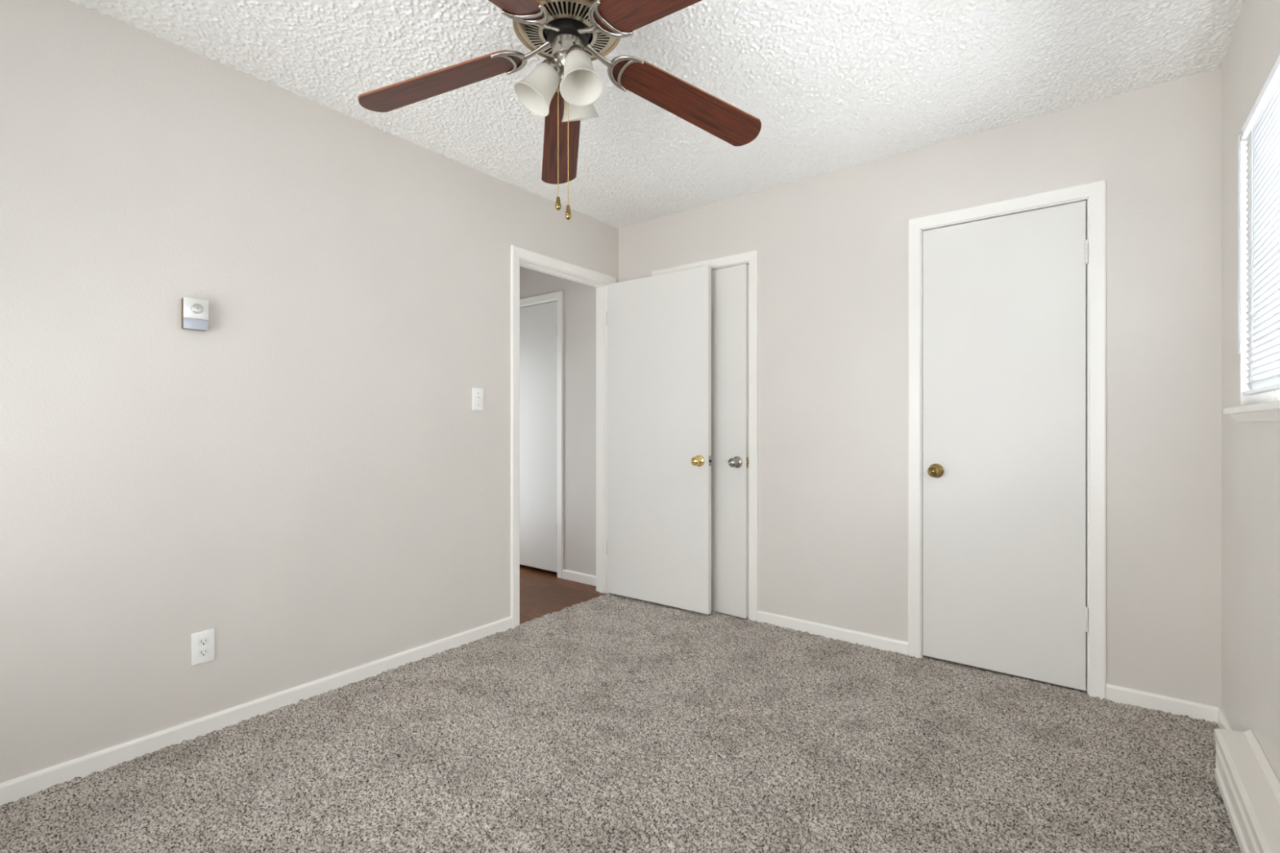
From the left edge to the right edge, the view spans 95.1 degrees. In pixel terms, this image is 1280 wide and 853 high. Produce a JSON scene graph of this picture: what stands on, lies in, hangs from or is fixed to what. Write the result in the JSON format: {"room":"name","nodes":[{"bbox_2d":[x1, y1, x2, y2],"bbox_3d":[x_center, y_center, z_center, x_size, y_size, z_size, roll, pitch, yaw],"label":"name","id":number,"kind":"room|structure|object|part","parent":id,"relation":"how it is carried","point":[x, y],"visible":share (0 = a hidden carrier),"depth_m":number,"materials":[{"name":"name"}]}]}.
{"room":"empty bedroom","nodes":[
{"label":"empty bedroom","id":0,"kind":"room"},
{"bbox_2d":[0,0,618,782],"bbox_3d":[-1.296,-0.121,2.556,0.115,2.493,3.620,0,0,38],"label":"wall","id":1,"kind":"structure","parent":0,"point":[309,477],"depth_m":2.14,"materials":[{"name":"paint"}]},
{"bbox_2d":[181,297,208,331],"bbox_3d":[-1.573,-0.397,2.071,0.041,0.109,0.073,0,0,38],"label":"thermostat","id":2,"kind":"object","parent":1,"relation":"attached to","point":[194,312],"visible":1,"depth_m":2.06,"materials":[{"name":"white plastic"}]},
{"bbox_3d":[-1.568,-0.416,2.067,0.004,0.071,0.073,0,0,38],"label":"plate","id":3,"kind":"part","parent":2,"relation":"part of","materials":[{"name":"white plastic"}]},
{"bbox_2d":[191,628,214,666],"bbox_3d":[-1.569,0.793,2.103,0.008,0.115,0.070,0,0,38],"label":"electrical outlet","id":4,"kind":"object","parent":1,"relation":"attached to","point":[202,643],"visible":1,"depth_m":2.10,"materials":[{"name":"white plastic"}]},
{"bbox_2d":[197,648,208,657],"bbox_3d":[-1.567,0.812,2.101,0.002,0.029,0.034,0,0,38],"label":"receptacle","id":5,"kind":"object","parent":4,"relation":"attached to","point":[202,652],"depth_m":2.10,"materials":[{"name":"white plastic"}]},
{"bbox_2d":[197,636,208,646],"bbox_3d":[-1.567,0.773,2.101,0.002,0.029,0.034,0,0,38],"label":"receptacle","id":6,"kind":"object","parent":4,"relation":"attached to","point":[202,641],"depth_m":2.10,"materials":[{"name":"white plastic"}]},
{"bbox_2d":[0,616,511,805],"bbox_3d":[-1.529,1.081,2.151,0.012,0.072,2.693,0,0,38],"label":"baseboard","id":7,"kind":"structure","parent":1,"relation":"attached to","point":[12,790],"depth_m":2.13,"materials":[{"name":"paint"}]},
{"bbox_2d":[471,387,484,410],"bbox_3d":[-0.838,-0.143,3.040,0.020,0.115,0.070,0,0,38],"label":"light switch","id":8,"kind":"object","parent":1,"relation":"attached to","point":[477,393],"visible":1,"depth_m":3.04,"materials":[{"name":"white plastic"}]},
{"bbox_2d":[511,244,616,628],"bbox_3d":[-0.480,0.061,3.602,0.130,2.118,0.887,0,0,38],"label":"door frame","id":9,"kind":"structure","parent":1,"relation":"attached to","point":[520,256],"depth_m":3.50,"materials":[{"name":"paint"}]},
{"bbox_2d":[605,265,711,614],"bbox_3d":[0.081,0.078,3.598,0.775,2.020,0.100,0,0,36],"label":"door","id":10,"kind":"structure","parent":1,"relation":"in","point":[658,544],"depth_m":3.58,"materials":[{"name":"paint"}]},
{"bbox_3d":[0.324,0.201,3.387,0.054,0.054,0.046,0,0,36],"label":"knob","id":11,"kind":"part","parent":10,"relation":"part of","materials":[{"name":"gold metal"}]},
{"bbox_3d":[0.409,0.200,3.397,0.009,0.057,0.023,0,0,36],"label":"latch plate","id":12,"kind":"part","parent":10,"relation":"part of","materials":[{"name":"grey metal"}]},
{"bbox_2d":[0,564,1241,852],"bbox_3d":[-0.431,1.121,2.362,4.332,0.067,4.370,0,0,38],"label":"floor","id":13,"kind":"structure","parent":0,"point":[610,722],"depth_m":1.92,"materials":[{"name":"carpet"}]},
{"bbox_2d":[71,0,1244,228],"bbox_3d":[-0.098,-1.335,1.631,2.912,0.007,3.620,0,0,38],"label":"ceiling","id":14,"kind":"structure","parent":0,"point":[831,86],"depth_m":2.19,"materials":[{"name":"white paint"}]},
{"bbox_2d":[357,0,761,219],"bbox_3d":[-0.208,-0.970,1.672,1.278,0.737,1.266,0,0,38],"label":"ceiling fan","id":15,"kind":"object","parent":14,"relation":"hanging from","point":[571,34],"visible":1,"depth_m":1.75,"materials":[{"name":"brown wood"}]},
{"bbox_3d":[-0.613,-1.056,1.794,0.533,0.006,0.140,-11,9,11],"label":"blade","id":16,"kind":"part","parent":15,"relation":"part of","materials":[{"name":"brown wood"}]},
{"bbox_3d":[-0.400,-1.062,1.350,0.140,0.006,0.533,12,15,25],"label":"blade","id":17,"kind":"part","parent":15,"relation":"part of","materials":[{"name":"brown wood"}]},
{"bbox_3d":[-0.342,-1.108,1.740,0.174,0.033,0.132,-11,9,11],"label":"blade arm","id":18,"kind":"part","parent":15,"relation":"part of","materials":[{"name":"silver metal"}]},
{"bbox_3d":[-0.272,-1.110,1.596,0.132,0.032,0.174,12,15,25],"label":"blade arm","id":19,"kind":"part","parent":15,"relation":"part of","materials":[{"name":"silver metal"}]},
{"bbox_3d":[-0.304,-0.982,1.692,0.121,0.141,0.126,0,0,38],"label":"lamp shade","id":20,"kind":"part","parent":15,"relation":"part of","materials":[{"name":"white glass"}]},
{"bbox_2d":[542,57,562,79],"bbox_3d":[-0.259,-1.041,1.702,0.065,0.059,0.064,0,0,38],"label":"socket","id":21,"kind":"object","parent":15,"relation":"attached to","point":[552,66],"depth_m":1.67,"materials":[{"name":"silver metal"}]},
{"bbox_3d":[-0.238,-0.855,1.700,0.003,0.380,0.003,0,0,38],"label":"pull chain","id":22,"kind":"part","parent":15,"relation":"part of","materials":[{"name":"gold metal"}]},
{"bbox_3d":[-0.238,-0.648,1.700,0.017,0.038,0.017,0,0,38],"label":"pull knob","id":23,"kind":"part","parent":15,"relation":"part of","materials":[{"name":"gold metal"}]},
{"bbox_3d":[-0.235,-1.105,1.845,0.132,0.035,0.174,-11,-10,-12],"label":"blade arm","id":24,"kind":"part","parent":15,"relation":"part of","materials":[{"name":"silver metal"}]},
{"bbox_3d":[-0.283,-1.042,2.115,0.140,0.006,0.533,-11,-10,-12],"label":"blade","id":25,"kind":"part","parent":15,"relation":"part of","materials":[{"name":"brown wood"}]},
{"bbox_3d":[-0.208,-0.843,1.700,0.003,0.404,0.003,0,0,38],"label":"pull chain","id":26,"kind":"part","parent":15,"relation":"part of","materials":[{"name":"gold metal"}]},
{"bbox_3d":[-0.208,-0.622,1.700,0.017,0.042,0.017,0,0,38],"label":"pull knob","id":27,"kind":"part","parent":15,"relation":"part of","materials":[{"name":"gold metal"}]},
{"bbox_2d":[565,44,587,56],"bbox_3d":[-0.185,-1.042,1.647,0.087,0.056,0.067,0,0,38],"label":"socket","id":28,"kind":"object","parent":15,"relation":"attached to","point":[575,50],"depth_m":1.61,"materials":[{"name":"silver metal"}]},
{"bbox_3d":[-0.190,-0.996,1.808,0.117,0.139,0.126,0,0,38],"label":"lamp shade","id":29,"kind":"part","parent":15,"relation":"part of","materials":[{"name":"white glass"}]},
{"bbox_3d":[-0.164,-0.977,1.609,0.120,0.135,0.118,0,0,38],"label":"lamp shade","id":30,"kind":"part","parent":15,"relation":"part of","materials":[{"name":"white glass"}]},
{"bbox_3d":[-0.119,-1.110,1.618,0.132,0.032,0.174,15,-1,-44],"label":"blade arm","id":31,"kind":"part","parent":15,"relation":"part of","materials":[{"name":"silver metal"}]},
{"bbox_3d":[-0.091,-1.105,1.771,0.174,0.035,0.132,14,-16,-24],"label":"blade arm","id":32,"kind":"part","parent":15,"relation":"part of","materials":[{"name":"silver metal"}]},
{"bbox_3d":[0.072,-1.062,1.417,0.140,0.006,0.533,15,-1,-44],"label":"blade","id":33,"kind":"part","parent":15,"relation":"part of","materials":[{"name":"brown wood"}]},
{"bbox_3d":[0.158,-1.042,1.886,0.533,0.006,0.140,14,-16,-24],"label":"blade","id":34,"kind":"part","parent":15,"relation":"part of","materials":[{"name":"brown wood"}]},
{"bbox_2d":[520,66,1221,707],"bbox_3d":[0.497,-0.121,3.531,4.572,2.493,0.115,0,0,38],"label":"wall","id":35,"kind":"structure","parent":0,"point":[832,246],"depth_m":2.84,"materials":[{"name":"paint"}]},
{"bbox_2d":[520,301,556,572],"bbox_3d":[-0.895,0.075,4.518,0.714,2.003,0.100,0,0,38],"label":"door","id":36,"kind":"structure","parent":35,"relation":"in","point":[538,322],"depth_m":4.44,"materials":[{"name":"paint"}]},
{"bbox_2d":[520,290,563,578],"bbox_3d":[-0.860,0.064,4.570,0.836,2.112,0.130,0,0,38],"label":"door frame","id":37,"kind":"structure","parent":35,"relation":"attached to","point":[557,296],"depth_m":4.28,"materials":[{"name":"paint"}]},
{"bbox_2d":[562,568,595,586],"bbox_3d":[-0.402,1.080,4.145,0.410,0.074,0.012,0,0,38],"label":"baseboard","id":38,"kind":"structure","parent":35,"relation":"attached to","point":[579,577],"depth_m":4.16,"materials":[{"name":"paint"}]},
{"bbox_2d":[651,249,758,621],"bbox_3d":[0.406,0.059,3.592,0.745,2.122,0.130,0,0,38],"label":"door frame","id":39,"kind":"structure","parent":35,"relation":"attached to","point":[750,258],"depth_m":3.33,"materials":[{"name":"paint"}]},
{"bbox_2d":[711,263,748,618],"bbox_3d":[0.362,0.084,3.529,0.628,2.030,0.100,0,0,40],"label":"door","id":40,"kind":"structure","parent":35,"relation":"in","point":[730,285],"depth_m":3.41,"materials":[{"name":"paint"}]},
{"bbox_3d":[0.535,0.206,3.349,0.054,0.054,0.046,0,0,40],"label":"knob","id":41,"kind":"part","parent":40,"relation":"part of","materials":[{"name":"grey metal"}]},
{"bbox_3d":[0.619,0.207,3.354,0.009,0.060,0.025,0,0,40],"label":"latch plate","id":42,"kind":"part","parent":40,"relation":"part of","materials":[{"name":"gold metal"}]},
{"bbox_2d":[756,610,907,654],"bbox_3d":[0.982,1.081,3.076,0.797,0.072,0.012,0,0,38],"label":"baseboard","id":43,"kind":"structure","parent":35,"relation":"attached to","point":[882,643],"depth_m":3.04,"materials":[{"name":"paint"}]},
{"bbox_2d":[922,200,1088,690],"bbox_3d":[1.593,0.080,2.596,0.630,2.030,0.100,0,0,38],"label":"door","id":44,"kind":"structure","parent":35,"relation":"in","point":[1004,297],"depth_m":2.59,"materials":[{"name":"paint"}]},
{"bbox_3d":[1.374,0.209,2.732,0.054,0.054,0.046,0,0,38],"label":"knob","id":45,"kind":"part","parent":44,"relation":"part of","materials":[{"name":"gold metal"}]},
{"bbox_2d":[907,179,1106,699],"bbox_3d":[1.629,0.059,2.648,0.750,2.122,0.130,0,0,38],"label":"door frame","id":46,"kind":"structure","parent":35,"relation":"attached to","point":[1094,193],"depth_m":2.45,"materials":[{"name":"paint"}]},
{"bbox_2d":[1106,683,1219,723],"bbox_3d":[2.024,1.081,2.272,0.335,0.072,0.012,0,0,38],"label":"baseboard","id":47,"kind":"structure","parent":35,"relation":"attached to","point":[1116,694],"depth_m":2.27,"materials":[{"name":"paint"}]},
{"bbox_2d":[1221,0,1279,782],"bbox_3d":[1.109,-0.121,0.699,0.140,2.493,3.620,0,0,38],"label":"wall","id":48,"kind":"structure","parent":0,"point":[1251,450],"depth_m":1.89,"materials":[{"name":"paint"}]},
{"bbox_2d":[1217,707,1231,730],"bbox_3d":[1.984,1.081,1.956,0.012,0.072,0.560,0,0,38],"label":"baseboard","id":49,"kind":"structure","parent":48,"relation":"attached to","point":[1222,722],"depth_m":2.11,"materials":[{"name":"paint"}]},
{"bbox_2d":[1213,728,1279,852],"bbox_3d":[1.240,1.002,1.050,0.082,0.182,1.856,0,0,38],"label":"baseboard heater","id":50,"kind":"object","parent":48,"relation":"attached to","point":[1249,788],"visible":1,"depth_m":1.54,"materials":[{"name":"metal"}]},
{"bbox_3d":[1.217,1.027,1.067,0.021,0.112,1.847,0,0,38],"label":"panel","id":51,"kind":"part","parent":50,"relation":"part of","materials":[{"name":"metal"}]},
{"bbox_2d":[1223,389,1279,422],"bbox_3d":[1.432,-0.486,1.157,0.159,0.942,1.889,0,0,38],"label":"windowsill","id":52,"kind":"structure","parent":48,"relation":"in","point":[1265,411],"depth_m":1.62,"materials":[{"name":"paint"}]},
{"bbox_3d":[1.412,-0.050,1.172,0.109,0.022,1.889,0,0,38],"label":"sill","id":53,"kind":"part","parent":52,"relation":"part of","materials":[{"name":"paint"}]},
{"bbox_2d":[1237,53,1279,395],"bbox_3d":[1.405,-0.528,1.181,0.041,0.855,1.789,0,0,38],"label":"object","id":54,"kind":"object","parent":48,"relation":"attached to","point":[1261,127],"visible":1,"depth_m":1.70,"materials":[{"name":"white plastic"}]},
{"bbox_3d":[1.408,-0.107,1.175,0.024,0.013,1.779,0,0,38],"label":"rail","id":55,"kind":"part","parent":54,"relation":"part of","materials":[{"name":"white plastic"}]}
]}

